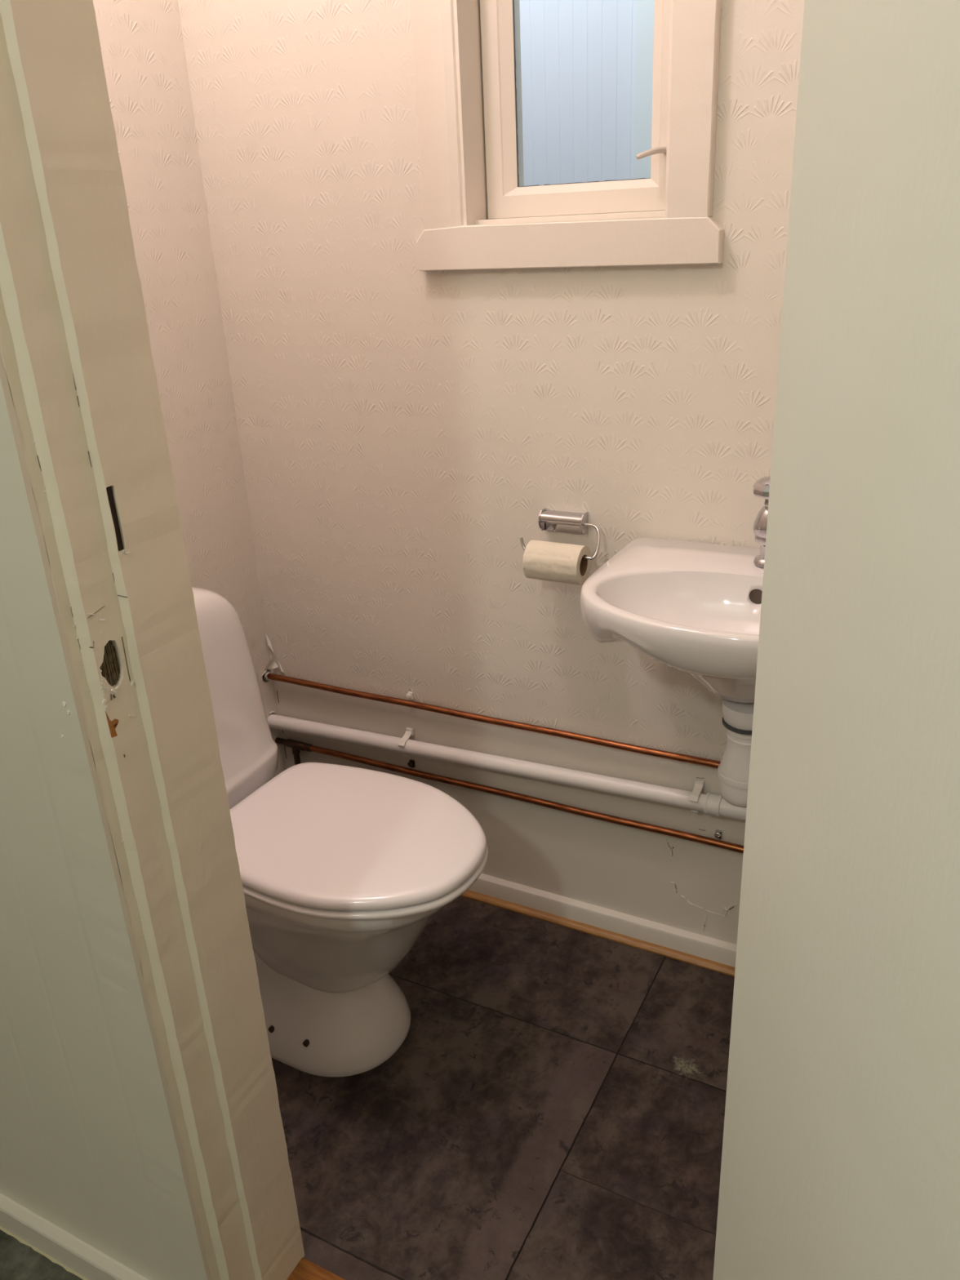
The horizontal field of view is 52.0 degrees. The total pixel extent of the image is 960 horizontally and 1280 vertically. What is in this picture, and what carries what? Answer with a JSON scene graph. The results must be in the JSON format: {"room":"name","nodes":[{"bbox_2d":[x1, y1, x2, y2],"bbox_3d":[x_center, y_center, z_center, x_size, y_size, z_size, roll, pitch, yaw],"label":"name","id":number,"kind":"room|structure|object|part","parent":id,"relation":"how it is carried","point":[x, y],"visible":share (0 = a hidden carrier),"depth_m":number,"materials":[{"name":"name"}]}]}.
{"room":"hallway","nodes":[
{"label":"hallway","id":0,"kind":"room"},
{"bbox_2d":[0,582,174,1279],"bbox_3d":[-0.148,-0.229,0.762,3.800,2.580,0.138,9,26,26],"label":"wall","id":1,"kind":"structure","parent":0,"point":[71,1154],"depth_m":1.22,"materials":[{"name":"paint"}]},
{"bbox_2d":[0,1226,88,1279],"bbox_3d":[-1.102,0.830,1.677,1.568,0.003,0.005,9,26,26],"label":"trim","id":2,"kind":"structure","parent":1,"relation":"attached to","point":[6,1232],"depth_m":1.45,"materials":[{"name":"beige paint"}]},
{"bbox_2d":[0,1193,148,1279],"bbox_3d":[-1.098,0.802,1.676,1.568,0.055,0.018,9,26,26],"label":"baseboard","id":3,"kind":"structure","parent":1,"relation":"attached to","point":[53,1241],"depth_m":1.42,"materials":[{"name":"white wood"}]},
{"bbox_2d":[0,0,304,1279],"bbox_3d":[-0.073,0.003,0.821,0.772,2.100,0.147,9,26,26],"label":"trim","id":4,"kind":"structure","parent":1,"relation":"attached to","point":[95,581],"depth_m":0.96,"materials":[{"name":"paint"}]},
{"bbox_3d":[-0.417,-0.022,0.921,0.068,2.100,0.007,9,26,26],"label":"architrave","id":5,"kind":"part","parent":4,"relation":"part of","materials":[{"name":"paint"}]},
{"bbox_2d":[286,1257,345,1279],"bbox_3d":[-0.007,0.963,1.224,0.621,0.034,0.124,9,26,26],"label":"trim","id":6,"kind":"structure","parent":1,"relation":"attached to","point":[304,1269],"depth_m":1.38,"materials":[{"name":"brown wood"}]},
{"bbox_2d":[712,0,959,1279],"bbox_3d":[0.228,0.224,0.312,0.081,2.000,0.650,-7,23,-9],"label":"door","id":7,"kind":"structure","parent":1,"relation":"in","point":[841,1153],"depth_m":0.45,"materials":[{"name":"paint"}]},
{"bbox_2d":[93,0,285,778],"bbox_3d":[-0.739,-0.545,1.549,0.157,2.560,0.860,9,26,26],"label":"wall","id":8,"kind":"structure","parent":0,"point":[141,42],"depth_m":1.81,"materials":[{"name":"paint"}]},
{"bbox_2d":[0,896,734,1279],"bbox_3d":[-0.460,1.259,0.622,3.800,0.060,3.460,9,26,26],"label":"floor","id":9,"kind":"structure","parent":0,"point":[551,1104],"depth_m":1.60,"materials":[{"name":"tile"}]},
{"bbox_2d":[191,586,488,1076],"bbox_3d":[-0.330,0.323,1.709,0.737,0.802,0.373,10,26,27],"label":"toilet","id":10,"kind":"object","parent":9,"relation":"on","point":[343,869],"visible":0.59,"depth_m":1.66,"materials":[{"name":"white ceramic"}]},
{"bbox_3d":[-0.237,0.475,1.722,0.498,0.294,0.350,10,26,27],"label":"bowl","id":11,"kind":"part","parent":10,"relation":"part of","materials":[{"name":"white ceramic"}]},
{"bbox_3d":[-0.215,0.320,1.639,0.468,0.023,0.368,10,26,27],"label":"lid","id":12,"kind":"part","parent":10,"relation":"part of","materials":[{"name":"white plastic"}]},
{"bbox_3d":[-0.214,0.339,1.647,0.472,0.014,0.372,10,26,27],"label":"seat","id":13,"kind":"part","parent":10,"relation":"part of","materials":[{"name":"white plastic"}]},
{"bbox_2d":[177,0,804,944],"bbox_3d":[0.203,-0.607,1.587,1.834,2.560,0.124,9,26,26],"label":"wall","id":14,"kind":"structure","parent":0,"point":[402,428],"depth_m":1.76,"materials":[{"name":"paint"}]},
{"bbox_2d":[405,691,413,700],"bbox_3d":[-0.145,0.117,2.033,0.012,0.016,0.014,9,26,26],"label":"bracket","id":15,"kind":"object","parent":14,"relation":"attached to","point":[409,695],"visible":1,"depth_m":2.03,"materials":[{"name":"white paint"}]},
{"bbox_2d":[407,760,415,768],"bbox_3d":[-0.147,0.266,2.101,0.012,0.016,0.014,9,26,26],"label":"bracket","id":16,"kind":"object","parent":14,"relation":"attached to","point":[411,762],"visible":1,"depth_m":2.10,"materials":[{"name":"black metal"}]},
{"bbox_2d":[262,671,720,768],"bbox_3d":[0.013,0.046,1.898,1.151,0.270,0.038,10,26,27],"label":"copper pipe","id":17,"kind":"object","parent":14,"relation":"attached to","point":[267,676],"visible":0.82,"depth_m":1.93,"materials":[{"name":"brown metal"}]},
{"bbox_2d":[266,713,746,821],"bbox_3d":[0.082,0.252,1.942,1.295,0.078,0.041,9,26,26],"label":"pipe","id":18,"kind":"object","parent":14,"relation":"attached to","point":[709,803],"visible":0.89,"depth_m":1.93,"materials":[{"name":"white paint"}]},
{"bbox_2d":[398,727,413,755],"bbox_3d":[-0.154,0.216,2.065,0.016,0.052,0.042,9,26,26],"label":"clip","id":19,"kind":"object","parent":18,"relation":"attached to","point":[409,731],"visible":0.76,"depth_m":2.06,"materials":[{"name":"white paint"}]},
{"bbox_3d":[-0.155,0.203,2.059,0.016,0.024,0.042,9,26,26],"label":"clip arm","id":20,"kind":"part","parent":19,"relation":"part of","materials":[{"name":"white paint"}]},
{"bbox_2d":[689,778,704,813],"bbox_3d":[0.393,0.285,1.784,0.016,0.052,0.042,9,26,26],"label":"clip","id":21,"kind":"object","parent":18,"relation":"attached to","point":[699,784],"visible":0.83,"depth_m":1.78,"materials":[{"name":"white paint"}]},
{"bbox_3d":[0.392,0.272,1.778,0.016,0.024,0.042,9,26,26],"label":"clip arm","id":22,"kind":"part","parent":21,"relation":"part of","materials":[{"name":"white paint"}]},
{"bbox_2d":[703,792,722,817],"bbox_3d":[0.421,0.296,1.768,0.029,0.041,0.041,9,26,26],"label":"socket","id":23,"kind":"object","parent":18,"relation":"attached to","point":[713,803],"depth_m":1.75,"materials":[{"name":"white plastic"}]},
{"bbox_2d":[275,737,743,853],"bbox_3d":[0.185,0.386,1.955,1.484,0.135,0.019,9,26,26],"label":"copper pipe","id":24,"kind":"object","parent":14,"relation":"attached to","point":[296,746],"visible":0.78,"depth_m":1.99,"materials":[{"name":"gold metal"}]},
{"bbox_2d":[520,507,599,559],"bbox_3d":[0.144,-0.185,1.700,0.142,0.066,0.065,9,26,26],"label":"toilet paper holder","id":25,"kind":"object","parent":14,"relation":"attached to","point":[548,520],"visible":0.8,"depth_m":1.70,"materials":[{"name":"silver metal"}]},
{"bbox_3d":[0.110,-0.209,1.728,0.002,0.040,0.032,9,26,26],"label":"plate","id":26,"kind":"part","parent":25,"relation":"part of","materials":[{"name":"silver metal"}]},
{"bbox_2d":[522,539,591,585],"bbox_3d":[0.133,-0.133,1.690,0.099,0.068,0.068,9,26,26],"label":"toilet roll","id":27,"kind":"object","parent":25,"relation":"hanging from","point":[561,562],"visible":0.98,"depth_m":1.67,"materials":[{"name":"beige paper"}]},
{"bbox_3d":[0.150,-0.206,1.721,0.073,0.036,0.008,9,26,26],"label":"plate","id":28,"kind":"part","parent":25,"relation":"part of","materials":[{"name":"silver metal"}]},
{"bbox_3d":[0.179,-0.198,1.693,0.002,0.040,0.032,9,26,26],"label":"plate","id":29,"kind":"part","parent":25,"relation":"part of","materials":[{"name":"silver metal"}]},
{"bbox_2d":[409,0,724,271],"bbox_3d":[0.132,-0.987,1.440,0.520,0.821,0.138,9,26,26],"label":"window","id":30,"kind":"structure","parent":14,"relation":"in","point":[479,212],"depth_m":1.53,"materials":[{"name":"white wood"}]},
{"bbox_3d":[-0.074,-1.025,1.472,0.074,0.757,0.022,9,26,26],"label":"casing","id":31,"kind":"part","parent":30,"relation":"part of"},
{"bbox_3d":[0.144,-0.977,1.441,0.355,0.681,0.134,9,26,26],"label":"frame","id":32,"kind":"part","parent":30,"relation":"part of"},
{"bbox_3d":[0.157,-0.989,1.462,0.338,0.657,0.039,9,26,26],"label":"sash","id":33,"kind":"part","parent":30,"relation":"part of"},
{"bbox_3d":[0.262,-0.731,1.473,0.059,0.019,0.015,-11,24,-19],"label":"latch handle","id":34,"kind":"part","parent":30,"relation":"part of","materials":[{"name":"beige"}]},
{"bbox_3d":[0.287,-0.966,1.292,0.067,0.757,0.022,9,26,26],"label":"casing","id":35,"kind":"part","parent":30,"relation":"part of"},
{"bbox_2d":[459,889,735,977],"bbox_3d":[0.224,0.594,2.020,1.534,0.012,0.015,9,26,26],"label":"trim","id":36,"kind":"structure","parent":14,"relation":"attached to","point":[630,941],"depth_m":2.00,"materials":[{"name":"brown wood"}]},
{"bbox_2d":[467,873,737,967],"bbox_3d":[0.229,0.569,2.023,1.534,0.053,0.016,9,26,26],"label":"baseboard","id":37,"kind":"structure","parent":14,"relation":"attached to","point":[668,936],"depth_m":2.00,"materials":[{"name":"paint"}]},
{"bbox_2d":[580,537,764,702],"bbox_3d":[0.383,0.004,1.452,0.454,0.180,0.382,9,26,26],"label":"basin","id":38,"kind":"object","parent":14,"relation":"attached to","point":[694,608],"visible":0.62,"depth_m":1.48,"materials":[{"name":"white ceramic"}]},
{"bbox_2d":[717,698,754,807],"bbox_3d":[0.501,0.214,1.555,0.252,0.275,0.114,-9,24,-14],"label":"trap","id":39,"kind":"object","parent":38,"relation":"attached to","point":[733,770],"visible":0.41,"depth_m":1.50,"materials":[{"name":"white plastic"}]},
{"bbox_2d":[719,778,747,807],"bbox_3d":[0.416,0.233,1.553,0.075,0.043,0.075,9,26,26],"label":"cup","id":40,"kind":"object","parent":39,"relation":"on","point":[735,791],"depth_m":1.52,"materials":[{"name":"white plastic"}]},
{"bbox_2d":[722,698,754,730],"bbox_3d":[0.410,0.110,1.501,0.079,0.034,0.079,9,26,26],"label":"cup","id":41,"kind":"object","parent":39,"relation":"on","point":[736,716],"depth_m":1.48,"materials":[{"name":"white plastic"}]},
{"bbox_2d":[752,475,770,568],"bbox_3d":[0.428,-0.160,1.429,0.060,0.134,0.148,2,23,10],"label":"tap","id":42,"kind":"object","parent":38,"relation":"on","point":[761,488],"visible":0.21,"depth_m":1.46,"materials":[{"name":"silver metal"}]},
{"bbox_3d":[0.433,-0.218,1.450,0.063,0.044,0.060,9,26,26],"label":"knob","id":43,"kind":"part","parent":42,"relation":"part of","materials":[{"name":"silver metal"}]},
{"bbox_2d":[714,829,722,839],"bbox_3d":[0.438,0.359,1.809,0.012,0.016,0.014,9,26,26],"label":"bracket","id":44,"kind":"object","parent":14,"relation":"attached to","point":[717,834],"visible":1,"depth_m":1.80,"materials":[{"name":"silver metal"}]},
{"label":"outside","id":45,"kind":"structure","parent":0,"visible":0},
{"bbox_2d":[519,0,635,186],"bbox_3d":[-0.424,-1.446,2.558,1.777,2.600,0.100,9,26,26],"label":"window","id":46,"kind":"structure","parent":45,"point":[578,56],"depth_m":2.22,"materials":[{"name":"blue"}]},
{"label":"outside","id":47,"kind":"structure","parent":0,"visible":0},
{"bbox_2d":[633,0,654,178],"bbox_3d":[0.436,-1.154,1.772,0.523,2.600,0.790,9,26,26],"label":"wall","id":48,"kind":"structure","parent":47,"point":[644,8],"depth_m":2.14,"materials":[{"name":"white paint"}]}
]}

